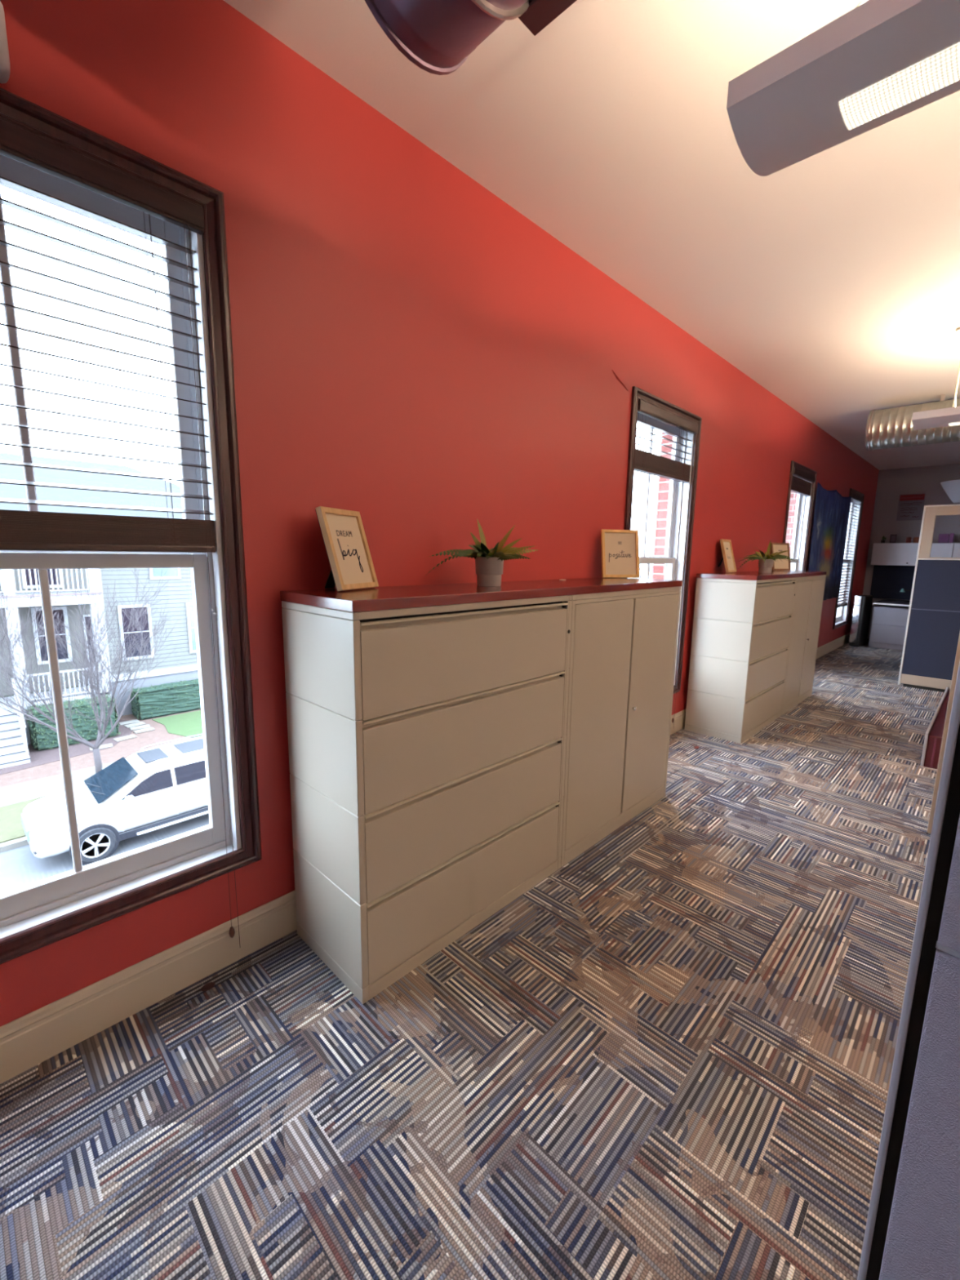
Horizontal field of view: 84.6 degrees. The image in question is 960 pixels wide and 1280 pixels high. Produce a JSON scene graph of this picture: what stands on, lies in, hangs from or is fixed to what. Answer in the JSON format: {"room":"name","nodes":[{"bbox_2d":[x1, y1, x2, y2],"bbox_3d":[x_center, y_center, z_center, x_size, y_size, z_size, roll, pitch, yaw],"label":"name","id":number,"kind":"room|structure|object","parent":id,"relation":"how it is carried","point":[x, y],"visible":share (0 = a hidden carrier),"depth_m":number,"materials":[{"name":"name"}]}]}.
{"room":"open-plan office","nodes":[
{"label":"open-plan office","id":0,"kind":"room"},
{"bbox_2d":[0,0,879,1026],"bbox_3d":[1.920,-0.790,4.640,0.150,3.110,15.200,10,13,44],"label":"wall","id":1,"kind":"structure","parent":0,"point":[415,354],"depth_m":2.04,"materials":[{"name":"red paint"}]},
{"bbox_2d":[0,0,9,83],"bbox_3d":[-1.253,-1.378,1.098,0.074,0.158,0.402,10,13,44],"label":"wall fixture","id":2,"kind":"object","parent":1,"relation":"attached to","point":[4,53],"visible":1,"depth_m":1.22,"materials":[{"name":"grey plastic"}]},
{"bbox_2d":[0,87,262,964],"bbox_3d":[-1.243,-0.231,1.494,0.227,2.218,1.054,10,13,44],"label":"window","id":3,"kind":"structure","parent":1,"relation":"in","point":[34,916],"depth_m":1.68,"materials":[{"name":"brown wood"}]},
{"bbox_2d":[0,115,239,943],"bbox_3d":[-1.189,-0.040,1.469,0.099,2.453,0.920,10,13,44],"label":"blind","id":4,"kind":"object","parent":3,"relation":"attached to","point":[20,530],"visible":1,"depth_m":1.47,"materials":[{"name":"plastic"}]},
{"bbox_2d":[0,632,850,1084],"bbox_3d":[1.958,0.674,4.822,0.016,0.163,15.200,10,13,44],"label":"baseboard","id":5,"kind":"structure","parent":1,"relation":"attached to","point":[28,1041],"depth_m":1.73,"materials":[{"name":"beige paint"}]},
{"bbox_2d":[612,369,627,391],"bbox_3d":[0.879,-1.625,3.308,0.018,0.083,0.202,10,13,44],"label":"trim","id":6,"kind":"structure","parent":1,"relation":"attached to","point":[615,375],"depth_m":3.29,"materials":[{"name":"red paint"}]},
{"bbox_2d":[623,386,702,693],"bbox_3d":[1.278,-0.612,4.026,0.227,2.218,1.055,10,13,44],"label":"window","id":7,"kind":"structure","parent":1,"relation":"in","point":[679,500],"depth_m":4.20,"materials":[{"name":"brown wood"}]},
{"bbox_2d":[634,399,697,726],"bbox_3d":[1.332,-0.421,4.001,0.099,2.453,0.921,10,13,44],"label":"blind","id":8,"kind":"object","parent":7,"relation":"attached to","point":[647,463],"visible":0.84,"depth_m":3.82,"materials":[{"name":"white plastic"}]},
{"bbox_2d":[782,460,817,570],"bbox_3d":[3.797,-0.992,6.556,0.227,2.218,1.055,10,13,44],"label":"window","id":9,"kind":"structure","parent":1,"relation":"in","point":[802,529],"depth_m":6.76,"materials":[{"name":"brown wood"}]},
{"bbox_2d":[791,467,815,496],"bbox_3d":[3.862,-1.895,6.355,0.085,0.238,0.921,10,13,44],"label":"blind","id":10,"kind":"object","parent":9,"relation":"attached to","point":[801,486],"visible":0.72,"depth_m":6.33,"materials":[{"name":"brown wood"}]},
{"bbox_2d":[808,482,851,600],"bbox_3d":[4.998,-1.345,7.559,0.042,1.560,2.080,10,13,44],"label":"wall hanging","id":11,"kind":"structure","parent":1,"relation":"attached to","point":[832,509],"depth_m":7.54,"materials":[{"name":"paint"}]},
{"bbox_2d":[832,488,864,629],"bbox_3d":[6.029,-1.329,8.798,0.227,2.218,1.048,10,13,44],"label":"window","id":12,"kind":"structure","parent":1,"relation":"in","point":[841,617],"depth_m":9.04,"materials":[{"name":"brown wood"}]},
{"bbox_2d":[837,493,863,607],"bbox_3d":[6.083,-1.455,8.725,0.085,1.813,0.914,10,13,44],"label":"blind","id":13,"kind":"object","parent":12,"relation":"attached to","point":[860,499],"visible":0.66,"depth_m":8.81,"materials":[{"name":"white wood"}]},
{"bbox_2d":[0,638,944,1279],"bbox_3d":[4.535,1.304,2.350,7.540,0.200,15.200,10,13,44],"label":"floor","id":14,"kind":"structure","parent":0,"point":[669,1055],"depth_m":1.53,"materials":[{"name":"carpet"}]},
{"bbox_2d":[200,982,215,991],"bbox_3d":[-0.942,1.201,1.829,0.030,0.014,0.048,10,13,44],"label":"stain","id":15,"kind":"object","parent":14,"relation":"on","point":[208,986],"visible":1,"depth_m":1.82,"materials":[{"name":"red"}]},
{"bbox_2d":[281,595,572,1004],"bbox_3d":[-0.156,0.484,2.220,0.472,1.324,1.121,10,13,44],"label":"filing cabinet","id":16,"kind":"object","parent":14,"relation":"on","point":[427,744],"visible":0.96,"depth_m":1.89,"materials":[{"name":"beige metal"}]},
{"bbox_2d":[280,577,682,612],"bbox_3d":[0.244,-0.247,2.506,0.474,0.035,2.245,10,13,44],"label":"countertop","id":17,"kind":"structure","parent":16,"relation":"on","point":[387,597],"depth_m":1.98,"materials":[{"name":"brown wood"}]},
{"bbox_2d":[315,506,378,591],"bbox_3d":[-0.507,-0.338,1.971,0.144,0.294,0.250,4,10,19],"label":"picture frame","id":18,"kind":"object","parent":17,"relation":"on","point":[344,535],"visible":1,"depth_m":1.95,"materials":[{"name":"brown wood"}]},
{"bbox_2d":[325,513,373,584],"bbox_3d":[-0.487,-0.336,1.964,0.002,0.262,0.212,-12,4,21],"label":"print","id":19,"kind":"object","parent":18,"relation":"attached to","point":[351,572],"depth_m":1.96},
{"bbox_2d":[428,519,537,586],"bbox_3d":[0.020,-0.393,2.334,0.476,0.301,0.307,3,10,13],"label":"potted fern","id":20,"kind":"object","parent":17,"relation":"on","point":[489,565],"visible":1,"depth_m":2.28,"materials":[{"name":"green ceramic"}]},
{"bbox_2d":[475,556,503,586],"bbox_3d":[0.041,-0.302,2.326,0.126,0.125,0.126,10,13,44],"label":"pot","id":21,"kind":"object","parent":20,"relation":"on","point":[489,571],"depth_m":2.28,"materials":[{"name":"grey ceramic"}]},
{"bbox_2d":[600,528,639,577],"bbox_3d":[0.873,-0.546,3.346,0.250,0.298,0.140,-1,10,-13],"label":"picture frame","id":22,"kind":"object","parent":17,"relation":"on","point":[620,548],"visible":1,"depth_m":3.31,"materials":[{"name":"yellow wood"}]},
{"bbox_2d":[560,586,681,866],"bbox_3d":[0.636,0.366,3.005,0.486,1.324,1.118,10,13,44],"label":"storage cabinet","id":23,"kind":"object","parent":14,"relation":"on","point":[623,648],"visible":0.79,"depth_m":2.77,"materials":[{"name":"beige metal"}]},
{"bbox_2d":[684,577,796,743],"bbox_3d":[2.360,0.104,4.747,0.472,1.324,1.121,10,13,44],"label":"filing cabinet","id":24,"kind":"object","parent":14,"relation":"on","point":[741,629],"visible":0.97,"depth_m":4.39,"materials":[{"name":"beige metal"}]},
{"bbox_2d":[696,570,826,580],"bbox_3d":[2.761,-0.627,5.033,0.474,0.035,2.245,10,13,44],"label":"countertop","id":25,"kind":"structure","parent":24,"relation":"on","point":[749,575],"depth_m":4.45,"materials":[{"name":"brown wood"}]},
{"bbox_2d":[717,538,736,573],"bbox_3d":[2.226,-0.761,4.780,0.144,0.295,0.250,9,12,40],"label":"picture frame","id":26,"kind":"object","parent":25,"relation":"on","point":[728,558],"visible":0.97,"depth_m":4.75,"materials":[{"name":"brown wood"}]},
{"bbox_2d":[723,542,734,569],"bbox_3d":[2.243,-0.758,4.765,0.002,0.262,0.212,-11,-1,42],"label":"print","id":27,"kind":"object","parent":26,"relation":"attached to","point":[728,556],"depth_m":4.76,"materials":[{"name":"beige paper"}]},
{"bbox_2d":[737,540,799,573],"bbox_3d":[2.692,-0.786,4.922,0.510,0.311,0.470,10,13,44],"label":"potted fern","id":28,"kind":"object","parent":25,"relation":"on","point":[766,562],"visible":1,"depth_m":4.89,"materials":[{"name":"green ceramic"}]},
{"bbox_2d":[758,559,773,573],"bbox_3d":[2.669,-0.693,4.930,0.126,0.125,0.126,10,13,44],"label":"pot","id":29,"kind":"object","parent":28,"relation":"on","point":[766,566],"depth_m":4.89,"materials":[{"name":"grey ceramic"}]},
{"bbox_2d":[770,542,791,570],"bbox_3d":[3.257,-0.910,5.764,0.250,0.298,0.140,-2,10,-18],"label":"picture frame","id":30,"kind":"object","parent":25,"relation":"on","point":[783,564],"visible":0.64,"depth_m":5.74,"materials":[{"name":"brown wood"}]},
{"bbox_2d":[773,544,788,568],"bbox_3d":[3.267,-0.905,5.736,0.216,0.266,0.002,-2,-1,-18],"label":"print","id":31,"kind":"object","parent":30,"relation":"attached to","point":[783,563],"depth_m":5.74,"materials":[{"name":"beige paper"}]},
{"bbox_2d":[782,574,826,714],"bbox_3d":[3.152,-0.014,5.532,0.486,1.324,1.118,10,13,44],"label":"storage cabinet","id":32,"kind":"object","parent":14,"relation":"on","point":[809,593],"visible":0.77,"depth_m":5.33,"materials":[{"name":"beige metal"}]},
{"bbox_2d":[848,595,872,646],"bbox_3d":[6.630,-0.339,9.193,0.402,0.875,0.160,-6,12,-37],"label":"waste bin","id":33,"kind":"object","parent":14,"relation":"on","point":[863,603],"visible":1,"depth_m":9.09,"materials":[{"name":"black"}]},
{"bbox_2d":[868,604,909,650],"bbox_3d":[7.254,-0.200,8.945,0.950,0.700,0.612,10,13,44],"label":"filing cabinet","id":34,"kind":"object","parent":14,"relation":"on","point":[889,623],"visible":0.34,"depth_m":8.90,"materials":[{"name":"grey metal"}]},
{"bbox_2d":[872,599,910,606],"bbox_3d":[7.833,-0.189,8.719,2.100,0.768,1.180,10,13,44],"label":"countertop","id":35,"kind":"structure","parent":34,"relation":"on","point":[884,602],"depth_m":8.97,"materials":[{"name":"grey laminate"}]},
{"bbox_2d":[857,660,959,1279],"bbox_3d":[1.071,0.624,0.449,1.118,1.660,0.060,10,13,44],"label":"partition","id":36,"kind":"object","parent":14,"relation":"on","point":[913,1228],"depth_m":0.81,"materials":[{"name":"grey"}]},
{"bbox_2d":[897,504,959,692],"bbox_3d":[5.644,-0.393,5.641,1.628,2.108,0.066,10,13,44],"label":"partition","id":37,"kind":"object","parent":14,"relation":"on","point":[932,631],"depth_m":6.06,"materials":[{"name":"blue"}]},
{"bbox_2d":[920,687,950,768],"bbox_3d":[4.264,0.634,4.237,0.900,0.500,1.980,10,13,44],"label":"base cabinet","id":38,"kind":"object","parent":14,"relation":"on","point":[934,733],"visible":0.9,"depth_m":3.87,"materials":[{"name":"red wood"}]},
{"bbox_2d":[926,632,959,833],"bbox_3d":[2.913,0.351,2.404,1.163,1.585,0.070,10,13,44],"label":"trim","id":39,"kind":"structure","parent":14,"relation":"on","point":[957,653],"depth_m":2.82,"materials":[{"name":"beige"}]},
{"bbox_2d":[223,0,959,470],"bbox_3d":[4.583,-1.962,1.812,7.540,0.200,15.400,10,13,44],"label":"ceiling","id":40,"kind":"structure","parent":0,"point":[829,279],"depth_m":2.29,"materials":[{"name":"white paint"}]},
{"bbox_2d":[364,0,577,75],"bbox_3d":[0.946,-1.397,0.145,3.080,0.476,0.445,10,13,44],"label":"air duct","id":41,"kind":"object","parent":40,"relation":"hanging from","point":[437,37],"visible":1,"depth_m":1.18,"materials":[{"name":"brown metal"}]},
{"bbox_2d":[517,0,577,35],"bbox_3d":[1.070,-1.302,0.304,2.700,0.059,0.067,10,13,44],"label":"register","id":42,"kind":"object","parent":41,"relation":"attached to","point":[538,14],"depth_m":1.21,"materials":[{"name":"brown metal"}]},
{"bbox_2d":[726,0,959,176],"bbox_3d":[1.541,-1.341,0.397,2.465,0.653,0.294,10,13,44],"label":"pendant lamp","id":43,"kind":"object","parent":40,"relation":"hanging from","point":[880,62],"visible":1,"depth_m":1.10,"materials":[{"name":"grey metal"}]},
{"bbox_2d":[865,394,959,451],"bbox_3d":[5.747,-1.982,4.098,4.445,0.470,0.420,10,13,44],"label":"air duct","id":44,"kind":"object","parent":40,"relation":"hanging from","point":[890,428],"visible":0.84,"depth_m":5.32,"materials":[{"name":"silver metal"}]},
{"bbox_2d":[911,326,959,430],"bbox_3d":[4.133,-1.736,3.024,2.500,0.653,0.294,10,13,44],"label":"pendant lamp","id":45,"kind":"object","parent":40,"relation":"hanging from","point":[949,416],"visible":1,"depth_m":3.76,"materials":[{"name":"white metal"}]},
{"bbox_2d":[940,479,959,503],"bbox_3d":[6.151,-2.177,6.604,0.550,0.890,0.550,10,13,44],"label":"pendant","id":46,"kind":"object","parent":40,"relation":"hanging from","point":[952,488],"visible":1,"depth_m":6.64,"materials":[{"name":"grey"}]},
{"bbox_2d":[652,432,797,579],"bbox_3d":[1.790,1.463,5.107,0.120,8.510,15.600,10,13,44],"label":"wall","id":47,"kind":"structure","parent":0,"point":[658,573],"depth_m":4.41,"materials":[{"name":"red brick"}]},
{"bbox_2d":[862,463,959,638],"bbox_3d":[9.994,-1.133,7.441,7.400,3.110,0.150,10,13,44],"label":"wall","id":48,"kind":"structure","parent":0,"point":[891,483],"depth_m":9.48,"materials":[{"name":"grey paint"}]},
{"bbox_2d":[870,564,915,599],"bbox_3d":[8.146,-0.964,9.170,2.180,0.610,0.038,10,13,44],"label":"board","id":49,"kind":"object","parent":48,"relation":"attached to","point":[887,581],"visible":0.41,"depth_m":9.70,"materials":[{"name":"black fabric"}]},
{"bbox_2d":[896,493,925,520],"bbox_3d":[7.697,-2.372,9.431,0.360,0.460,0.005,10,13,44],"label":"poster","id":50,"kind":"object","parent":48,"relation":"attached to","point":[910,507],"visible":0.99,"depth_m":9.43,"materials":[{"name":"grey paper"}]},
{"bbox_2d":[871,542,959,565],"bbox_3d":[8.027,-1.444,8.947,2.200,0.395,0.391,10,13,44],"label":"upper cabinet","id":51,"kind":"object","parent":48,"relation":"attached to","point":[883,553],"visible":0.84,"depth_m":9.26,"materials":[{"name":"grey metal"}]},
{"bbox_2d":[880,536,886,542],"bbox_3d":[7.302,-1.820,9.557,0.068,0.127,0.068,1,9,-1],"label":"potted cactus","id":52,"kind":"object","parent":51,"relation":"on","point":[883,537],"visible":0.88,"depth_m":9.54,"materials":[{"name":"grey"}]},
{"bbox_2d":[888,534,897,542],"bbox_3d":[7.405,-1.815,9.462,0.090,0.150,0.014,10,13,44],"label":"photo frame","id":53,"kind":"object","parent":51,"relation":"on","point":[893,537],"visible":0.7,"depth_m":9.46,"materials":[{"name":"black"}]},
{"bbox_2d":[890,535,895,542],"bbox_3d":[7.401,-1.814,9.458,0.060,0.110,0.002,10,13,44],"label":"print","id":54,"kind":"object","parent":53,"relation":"attached to","point":[892,537],"depth_m":9.46,"materials":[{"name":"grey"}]},
{"bbox_2d":[905,537,913,542],"bbox_3d":[7.558,-1.759,9.289,0.076,0.100,0.099,-2,10,-15],"label":"mug","id":55,"kind":"object","parent":51,"relation":"on","point":[908,540],"visible":0.84,"depth_m":9.27,"materials":[{"name":"red"}]},
{"bbox_2d":[912,537,919,542],"bbox_3d":[7.643,-1.748,9.234,0.076,0.100,0.099,-2,10,-15],"label":"mug","id":56,"kind":"object","parent":51,"relation":"on","point":[916,540],"visible":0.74,"depth_m":9.22,"materials":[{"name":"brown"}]},
{"bbox_2d":[937,533,949,542],"bbox_3d":[7.893,-1.728,8.982,0.130,0.150,0.100,10,13,44],"label":"storage box","id":57,"kind":"object","parent":51,"relation":"on","point":[943,538],"visible":0.88,"depth_m":8.95,"materials":[{"name":"purple"}]},
{"bbox_2d":[948,533,954,542],"bbox_3d":[7.965,-1.721,8.912,0.050,0.160,0.100,10,13,44],"label":"carton","id":58,"kind":"object","parent":51,"relation":"on","point":[952,535],"visible":0.9,"depth_m":8.88,"materials":[{"name":"purple"}]},
{"label":"outside","id":59,"kind":"structure","parent":0,"visible":0},
{"bbox_2d":[0,685,128,715],"bbox_3d":[-9.401,-2.058,51.627,38.500,0.300,120.000,10,13,44],"label":"lawn","id":60,"kind":"structure","parent":59,"point":[77,686],"depth_m":23.53,"materials":[{"name":"green plant"}]},
{"bbox_2d":[0,452,198,768],"bbox_3d":[-18.995,-1.934,18.978,13.960,10.000,29.500,10,13,44],"label":"house","id":61,"kind":"structure","parent":60,"relation":"on","point":[181,664],"depth_m":19.50,"materials":[{"name":"white wood"}]},
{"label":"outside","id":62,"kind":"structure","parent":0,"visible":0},
{"bbox_2d":[0,805,209,893],"bbox_3d":[14.990,2.345,28.002,12.480,0.300,120.000,10,13,44],"label":"street","id":63,"kind":"structure","parent":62,"point":[19,867],"depth_m":11.11,"materials":[{"name":"grey asphalt"}]},
{"bbox_2d":[21,733,208,865],"bbox_3d":[-7.645,3.542,12.747,2.400,1.759,5.155,10,13,44],"label":"car","id":64,"kind":"object","parent":63,"relation":"on","point":[153,784],"visible":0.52,"depth_m":11.64,"materials":[{"name":"white paint"}]},
{"bbox_2d":[21,813,30,841],"bbox_3d":[-9.425,3.885,10.973,1.000,0.260,0.085,10,13,44],"label":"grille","id":65,"kind":"object","parent":64,"relation":"attached to","point":[25,824],"depth_m":10.81,"materials":[{"name":"white"}]},
{"bbox_2d":[124,795,135,805],"bbox_3d":[-7.490,3.429,11.294,0.200,0.150,0.160,10,13,44],"label":"mirror","id":66,"kind":"object","parent":64,"relation":"attached to","point":[129,800],"depth_m":11.24,"materials":[{"name":"grey paint"}]},
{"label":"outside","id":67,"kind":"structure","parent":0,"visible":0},
{"bbox_2d":[0,709,200,787],"bbox_3d":[6.112,0.648,36.587,5.050,0.300,120.000,10,13,44],"label":"walkway","id":68,"kind":"structure","parent":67,"point":[126,748],"depth_m":16.41,"materials":[{"name":"concrete"}]},
{"bbox_2d":[0,720,139,774],"bbox_3d":[-15.693,3.710,15.190,4.100,0.032,10.600,10,13,44],"label":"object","id":69,"kind":"structure","parent":68,"relation":"on","point":[37,757],"depth_m":16.49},
{"bbox_2d":[25,693,120,751],"bbox_3d":[-13.417,2.684,17.464,1.137,1.341,2.358,10,13,44],"label":"hedge","id":70,"kind":"object","parent":69,"relation":"on","point":[42,738],"visible":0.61,"depth_m":17.10,"materials":[{"name":"green plant"}]},
{"bbox_2d":[89,743,112,751],"bbox_3d":[-12.171,3.437,16.964,0.600,0.030,0.340,-6,12,-37],"label":"stepping stone","id":71,"kind":"object","parent":69,"relation":"on","point":[108,745],"visible":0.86,"depth_m":16.97,"materials":[{"name":"white stone"}]},
{"bbox_2d":[119,719,139,725],"bbox_3d":[-12.897,3.025,19.399,0.340,0.030,0.600,10,13,44],"label":"stepping stone","id":72,"kind":"object","parent":69,"relation":"on","point":[135,720],"visible":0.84,"depth_m":19.38,"materials":[{"name":"white stone"}]},
{"bbox_2d":[124,721,146,728],"bbox_3d":[-12.520,3.073,19.145,0.340,0.030,0.600,8,12,36],"label":"stepping stone","id":73,"kind":"object","parent":69,"relation":"on","point":[135,724],"visible":1,"depth_m":19.12,"materials":[{"name":"white stone"}]},
{"bbox_2d":[113,733,137,741],"bbox_3d":[-11.965,3.302,17.803,0.340,0.030,0.600,8,12,37],"label":"stepping stone","id":74,"kind":"object","parent":68,"relation":"on","point":[130,736],"visible":1,"depth_m":17.79,"materials":[{"name":"white stone"}]},
{"bbox_2d":[129,724,150,730],"bbox_3d":[-12.157,3.122,18.876,0.600,0.030,0.340,-6,12,-37],"label":"stepping stone","id":75,"kind":"object","parent":68,"relation":"on","point":[142,726],"visible":1,"depth_m":18.86,"materials":[{"name":"white stone"}]},
{"bbox_2d":[133,727,155,733],"bbox_3d":[-11.823,3.176,18.579,0.340,0.030,0.600,10,13,44],"label":"stepping stone","id":76,"kind":"object","parent":68,"relation":"on","point":[148,729],"visible":1,"depth_m":18.54,"materials":[{"name":"white stone"}]},
{"bbox_2d":[128,678,200,719],"bbox_3d":[-10.926,2.088,21.910,1.086,1.143,6.046,10,13,44],"label":"hedge","id":77,"kind":"object","parent":68,"relation":"on","point":[166,699],"visible":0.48,"depth_m":20.25,"materials":[{"name":"green plant"}]},
{"bbox_2d":[151,710,203,737],"bbox_3d":[-2.318,1.883,27.427,3.600,0.040,25.000,10,13,44],"label":"lawn patch","id":78,"kind":"structure","parent":68,"relation":"on","point":[188,724],"depth_m":19.36,"materials":[{"name":"green plant"}]},
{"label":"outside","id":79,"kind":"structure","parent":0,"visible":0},
{"bbox_2d":[0,762,113,807],"bbox_3d":[8.410,1.044,34.359,1.400,0.300,120.000,10,13,44],"label":"pavement","id":80,"kind":"structure","parent":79,"point":[46,786],"depth_m":14.09,"materials":[{"name":"concrete"}]},
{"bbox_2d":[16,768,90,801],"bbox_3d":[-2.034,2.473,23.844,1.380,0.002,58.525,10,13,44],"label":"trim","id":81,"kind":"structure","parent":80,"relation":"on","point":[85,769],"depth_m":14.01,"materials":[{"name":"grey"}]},
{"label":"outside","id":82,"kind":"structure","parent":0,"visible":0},
{"bbox_2d":[0,835,28,853],"bbox_3d":[10.475,1.439,32.362,0.200,0.300,120.000,10,13,44],"label":"curb","id":83,"kind":"object","parent":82,"point":[20,842],"depth_m":11.51,"materials":[{"name":"concrete"}]},
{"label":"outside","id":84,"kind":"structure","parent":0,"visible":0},
{"bbox_2d":[0,794,51,843],"bbox_3d":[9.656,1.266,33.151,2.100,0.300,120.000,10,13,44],"label":"verge","id":85,"kind":"structure","parent":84,"point":[11,828],"depth_m":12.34,"materials":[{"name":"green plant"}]},
{"bbox_2d":[0,568,177,773],"bbox_3d":[-10.936,0.790,13.799,5.755,6.447,3.683,-7,12,-38],"label":"bare tree","id":86,"kind":"object","parent":85,"relation":"on","point":[97,759],"visible":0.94,"depth_m":13.95,"materials":[{"name":"grey plant"}]},
{"bbox_2d":[631,515,655,578],"bbox_3d":[9.850,-3.585,32.996,5.745,9.434,9.234,10,13,44],"label":"bare tree","id":87,"kind":"object","parent":85,"relation":"on","point":[642,540],"visible":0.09,"depth_m":32.34,"materials":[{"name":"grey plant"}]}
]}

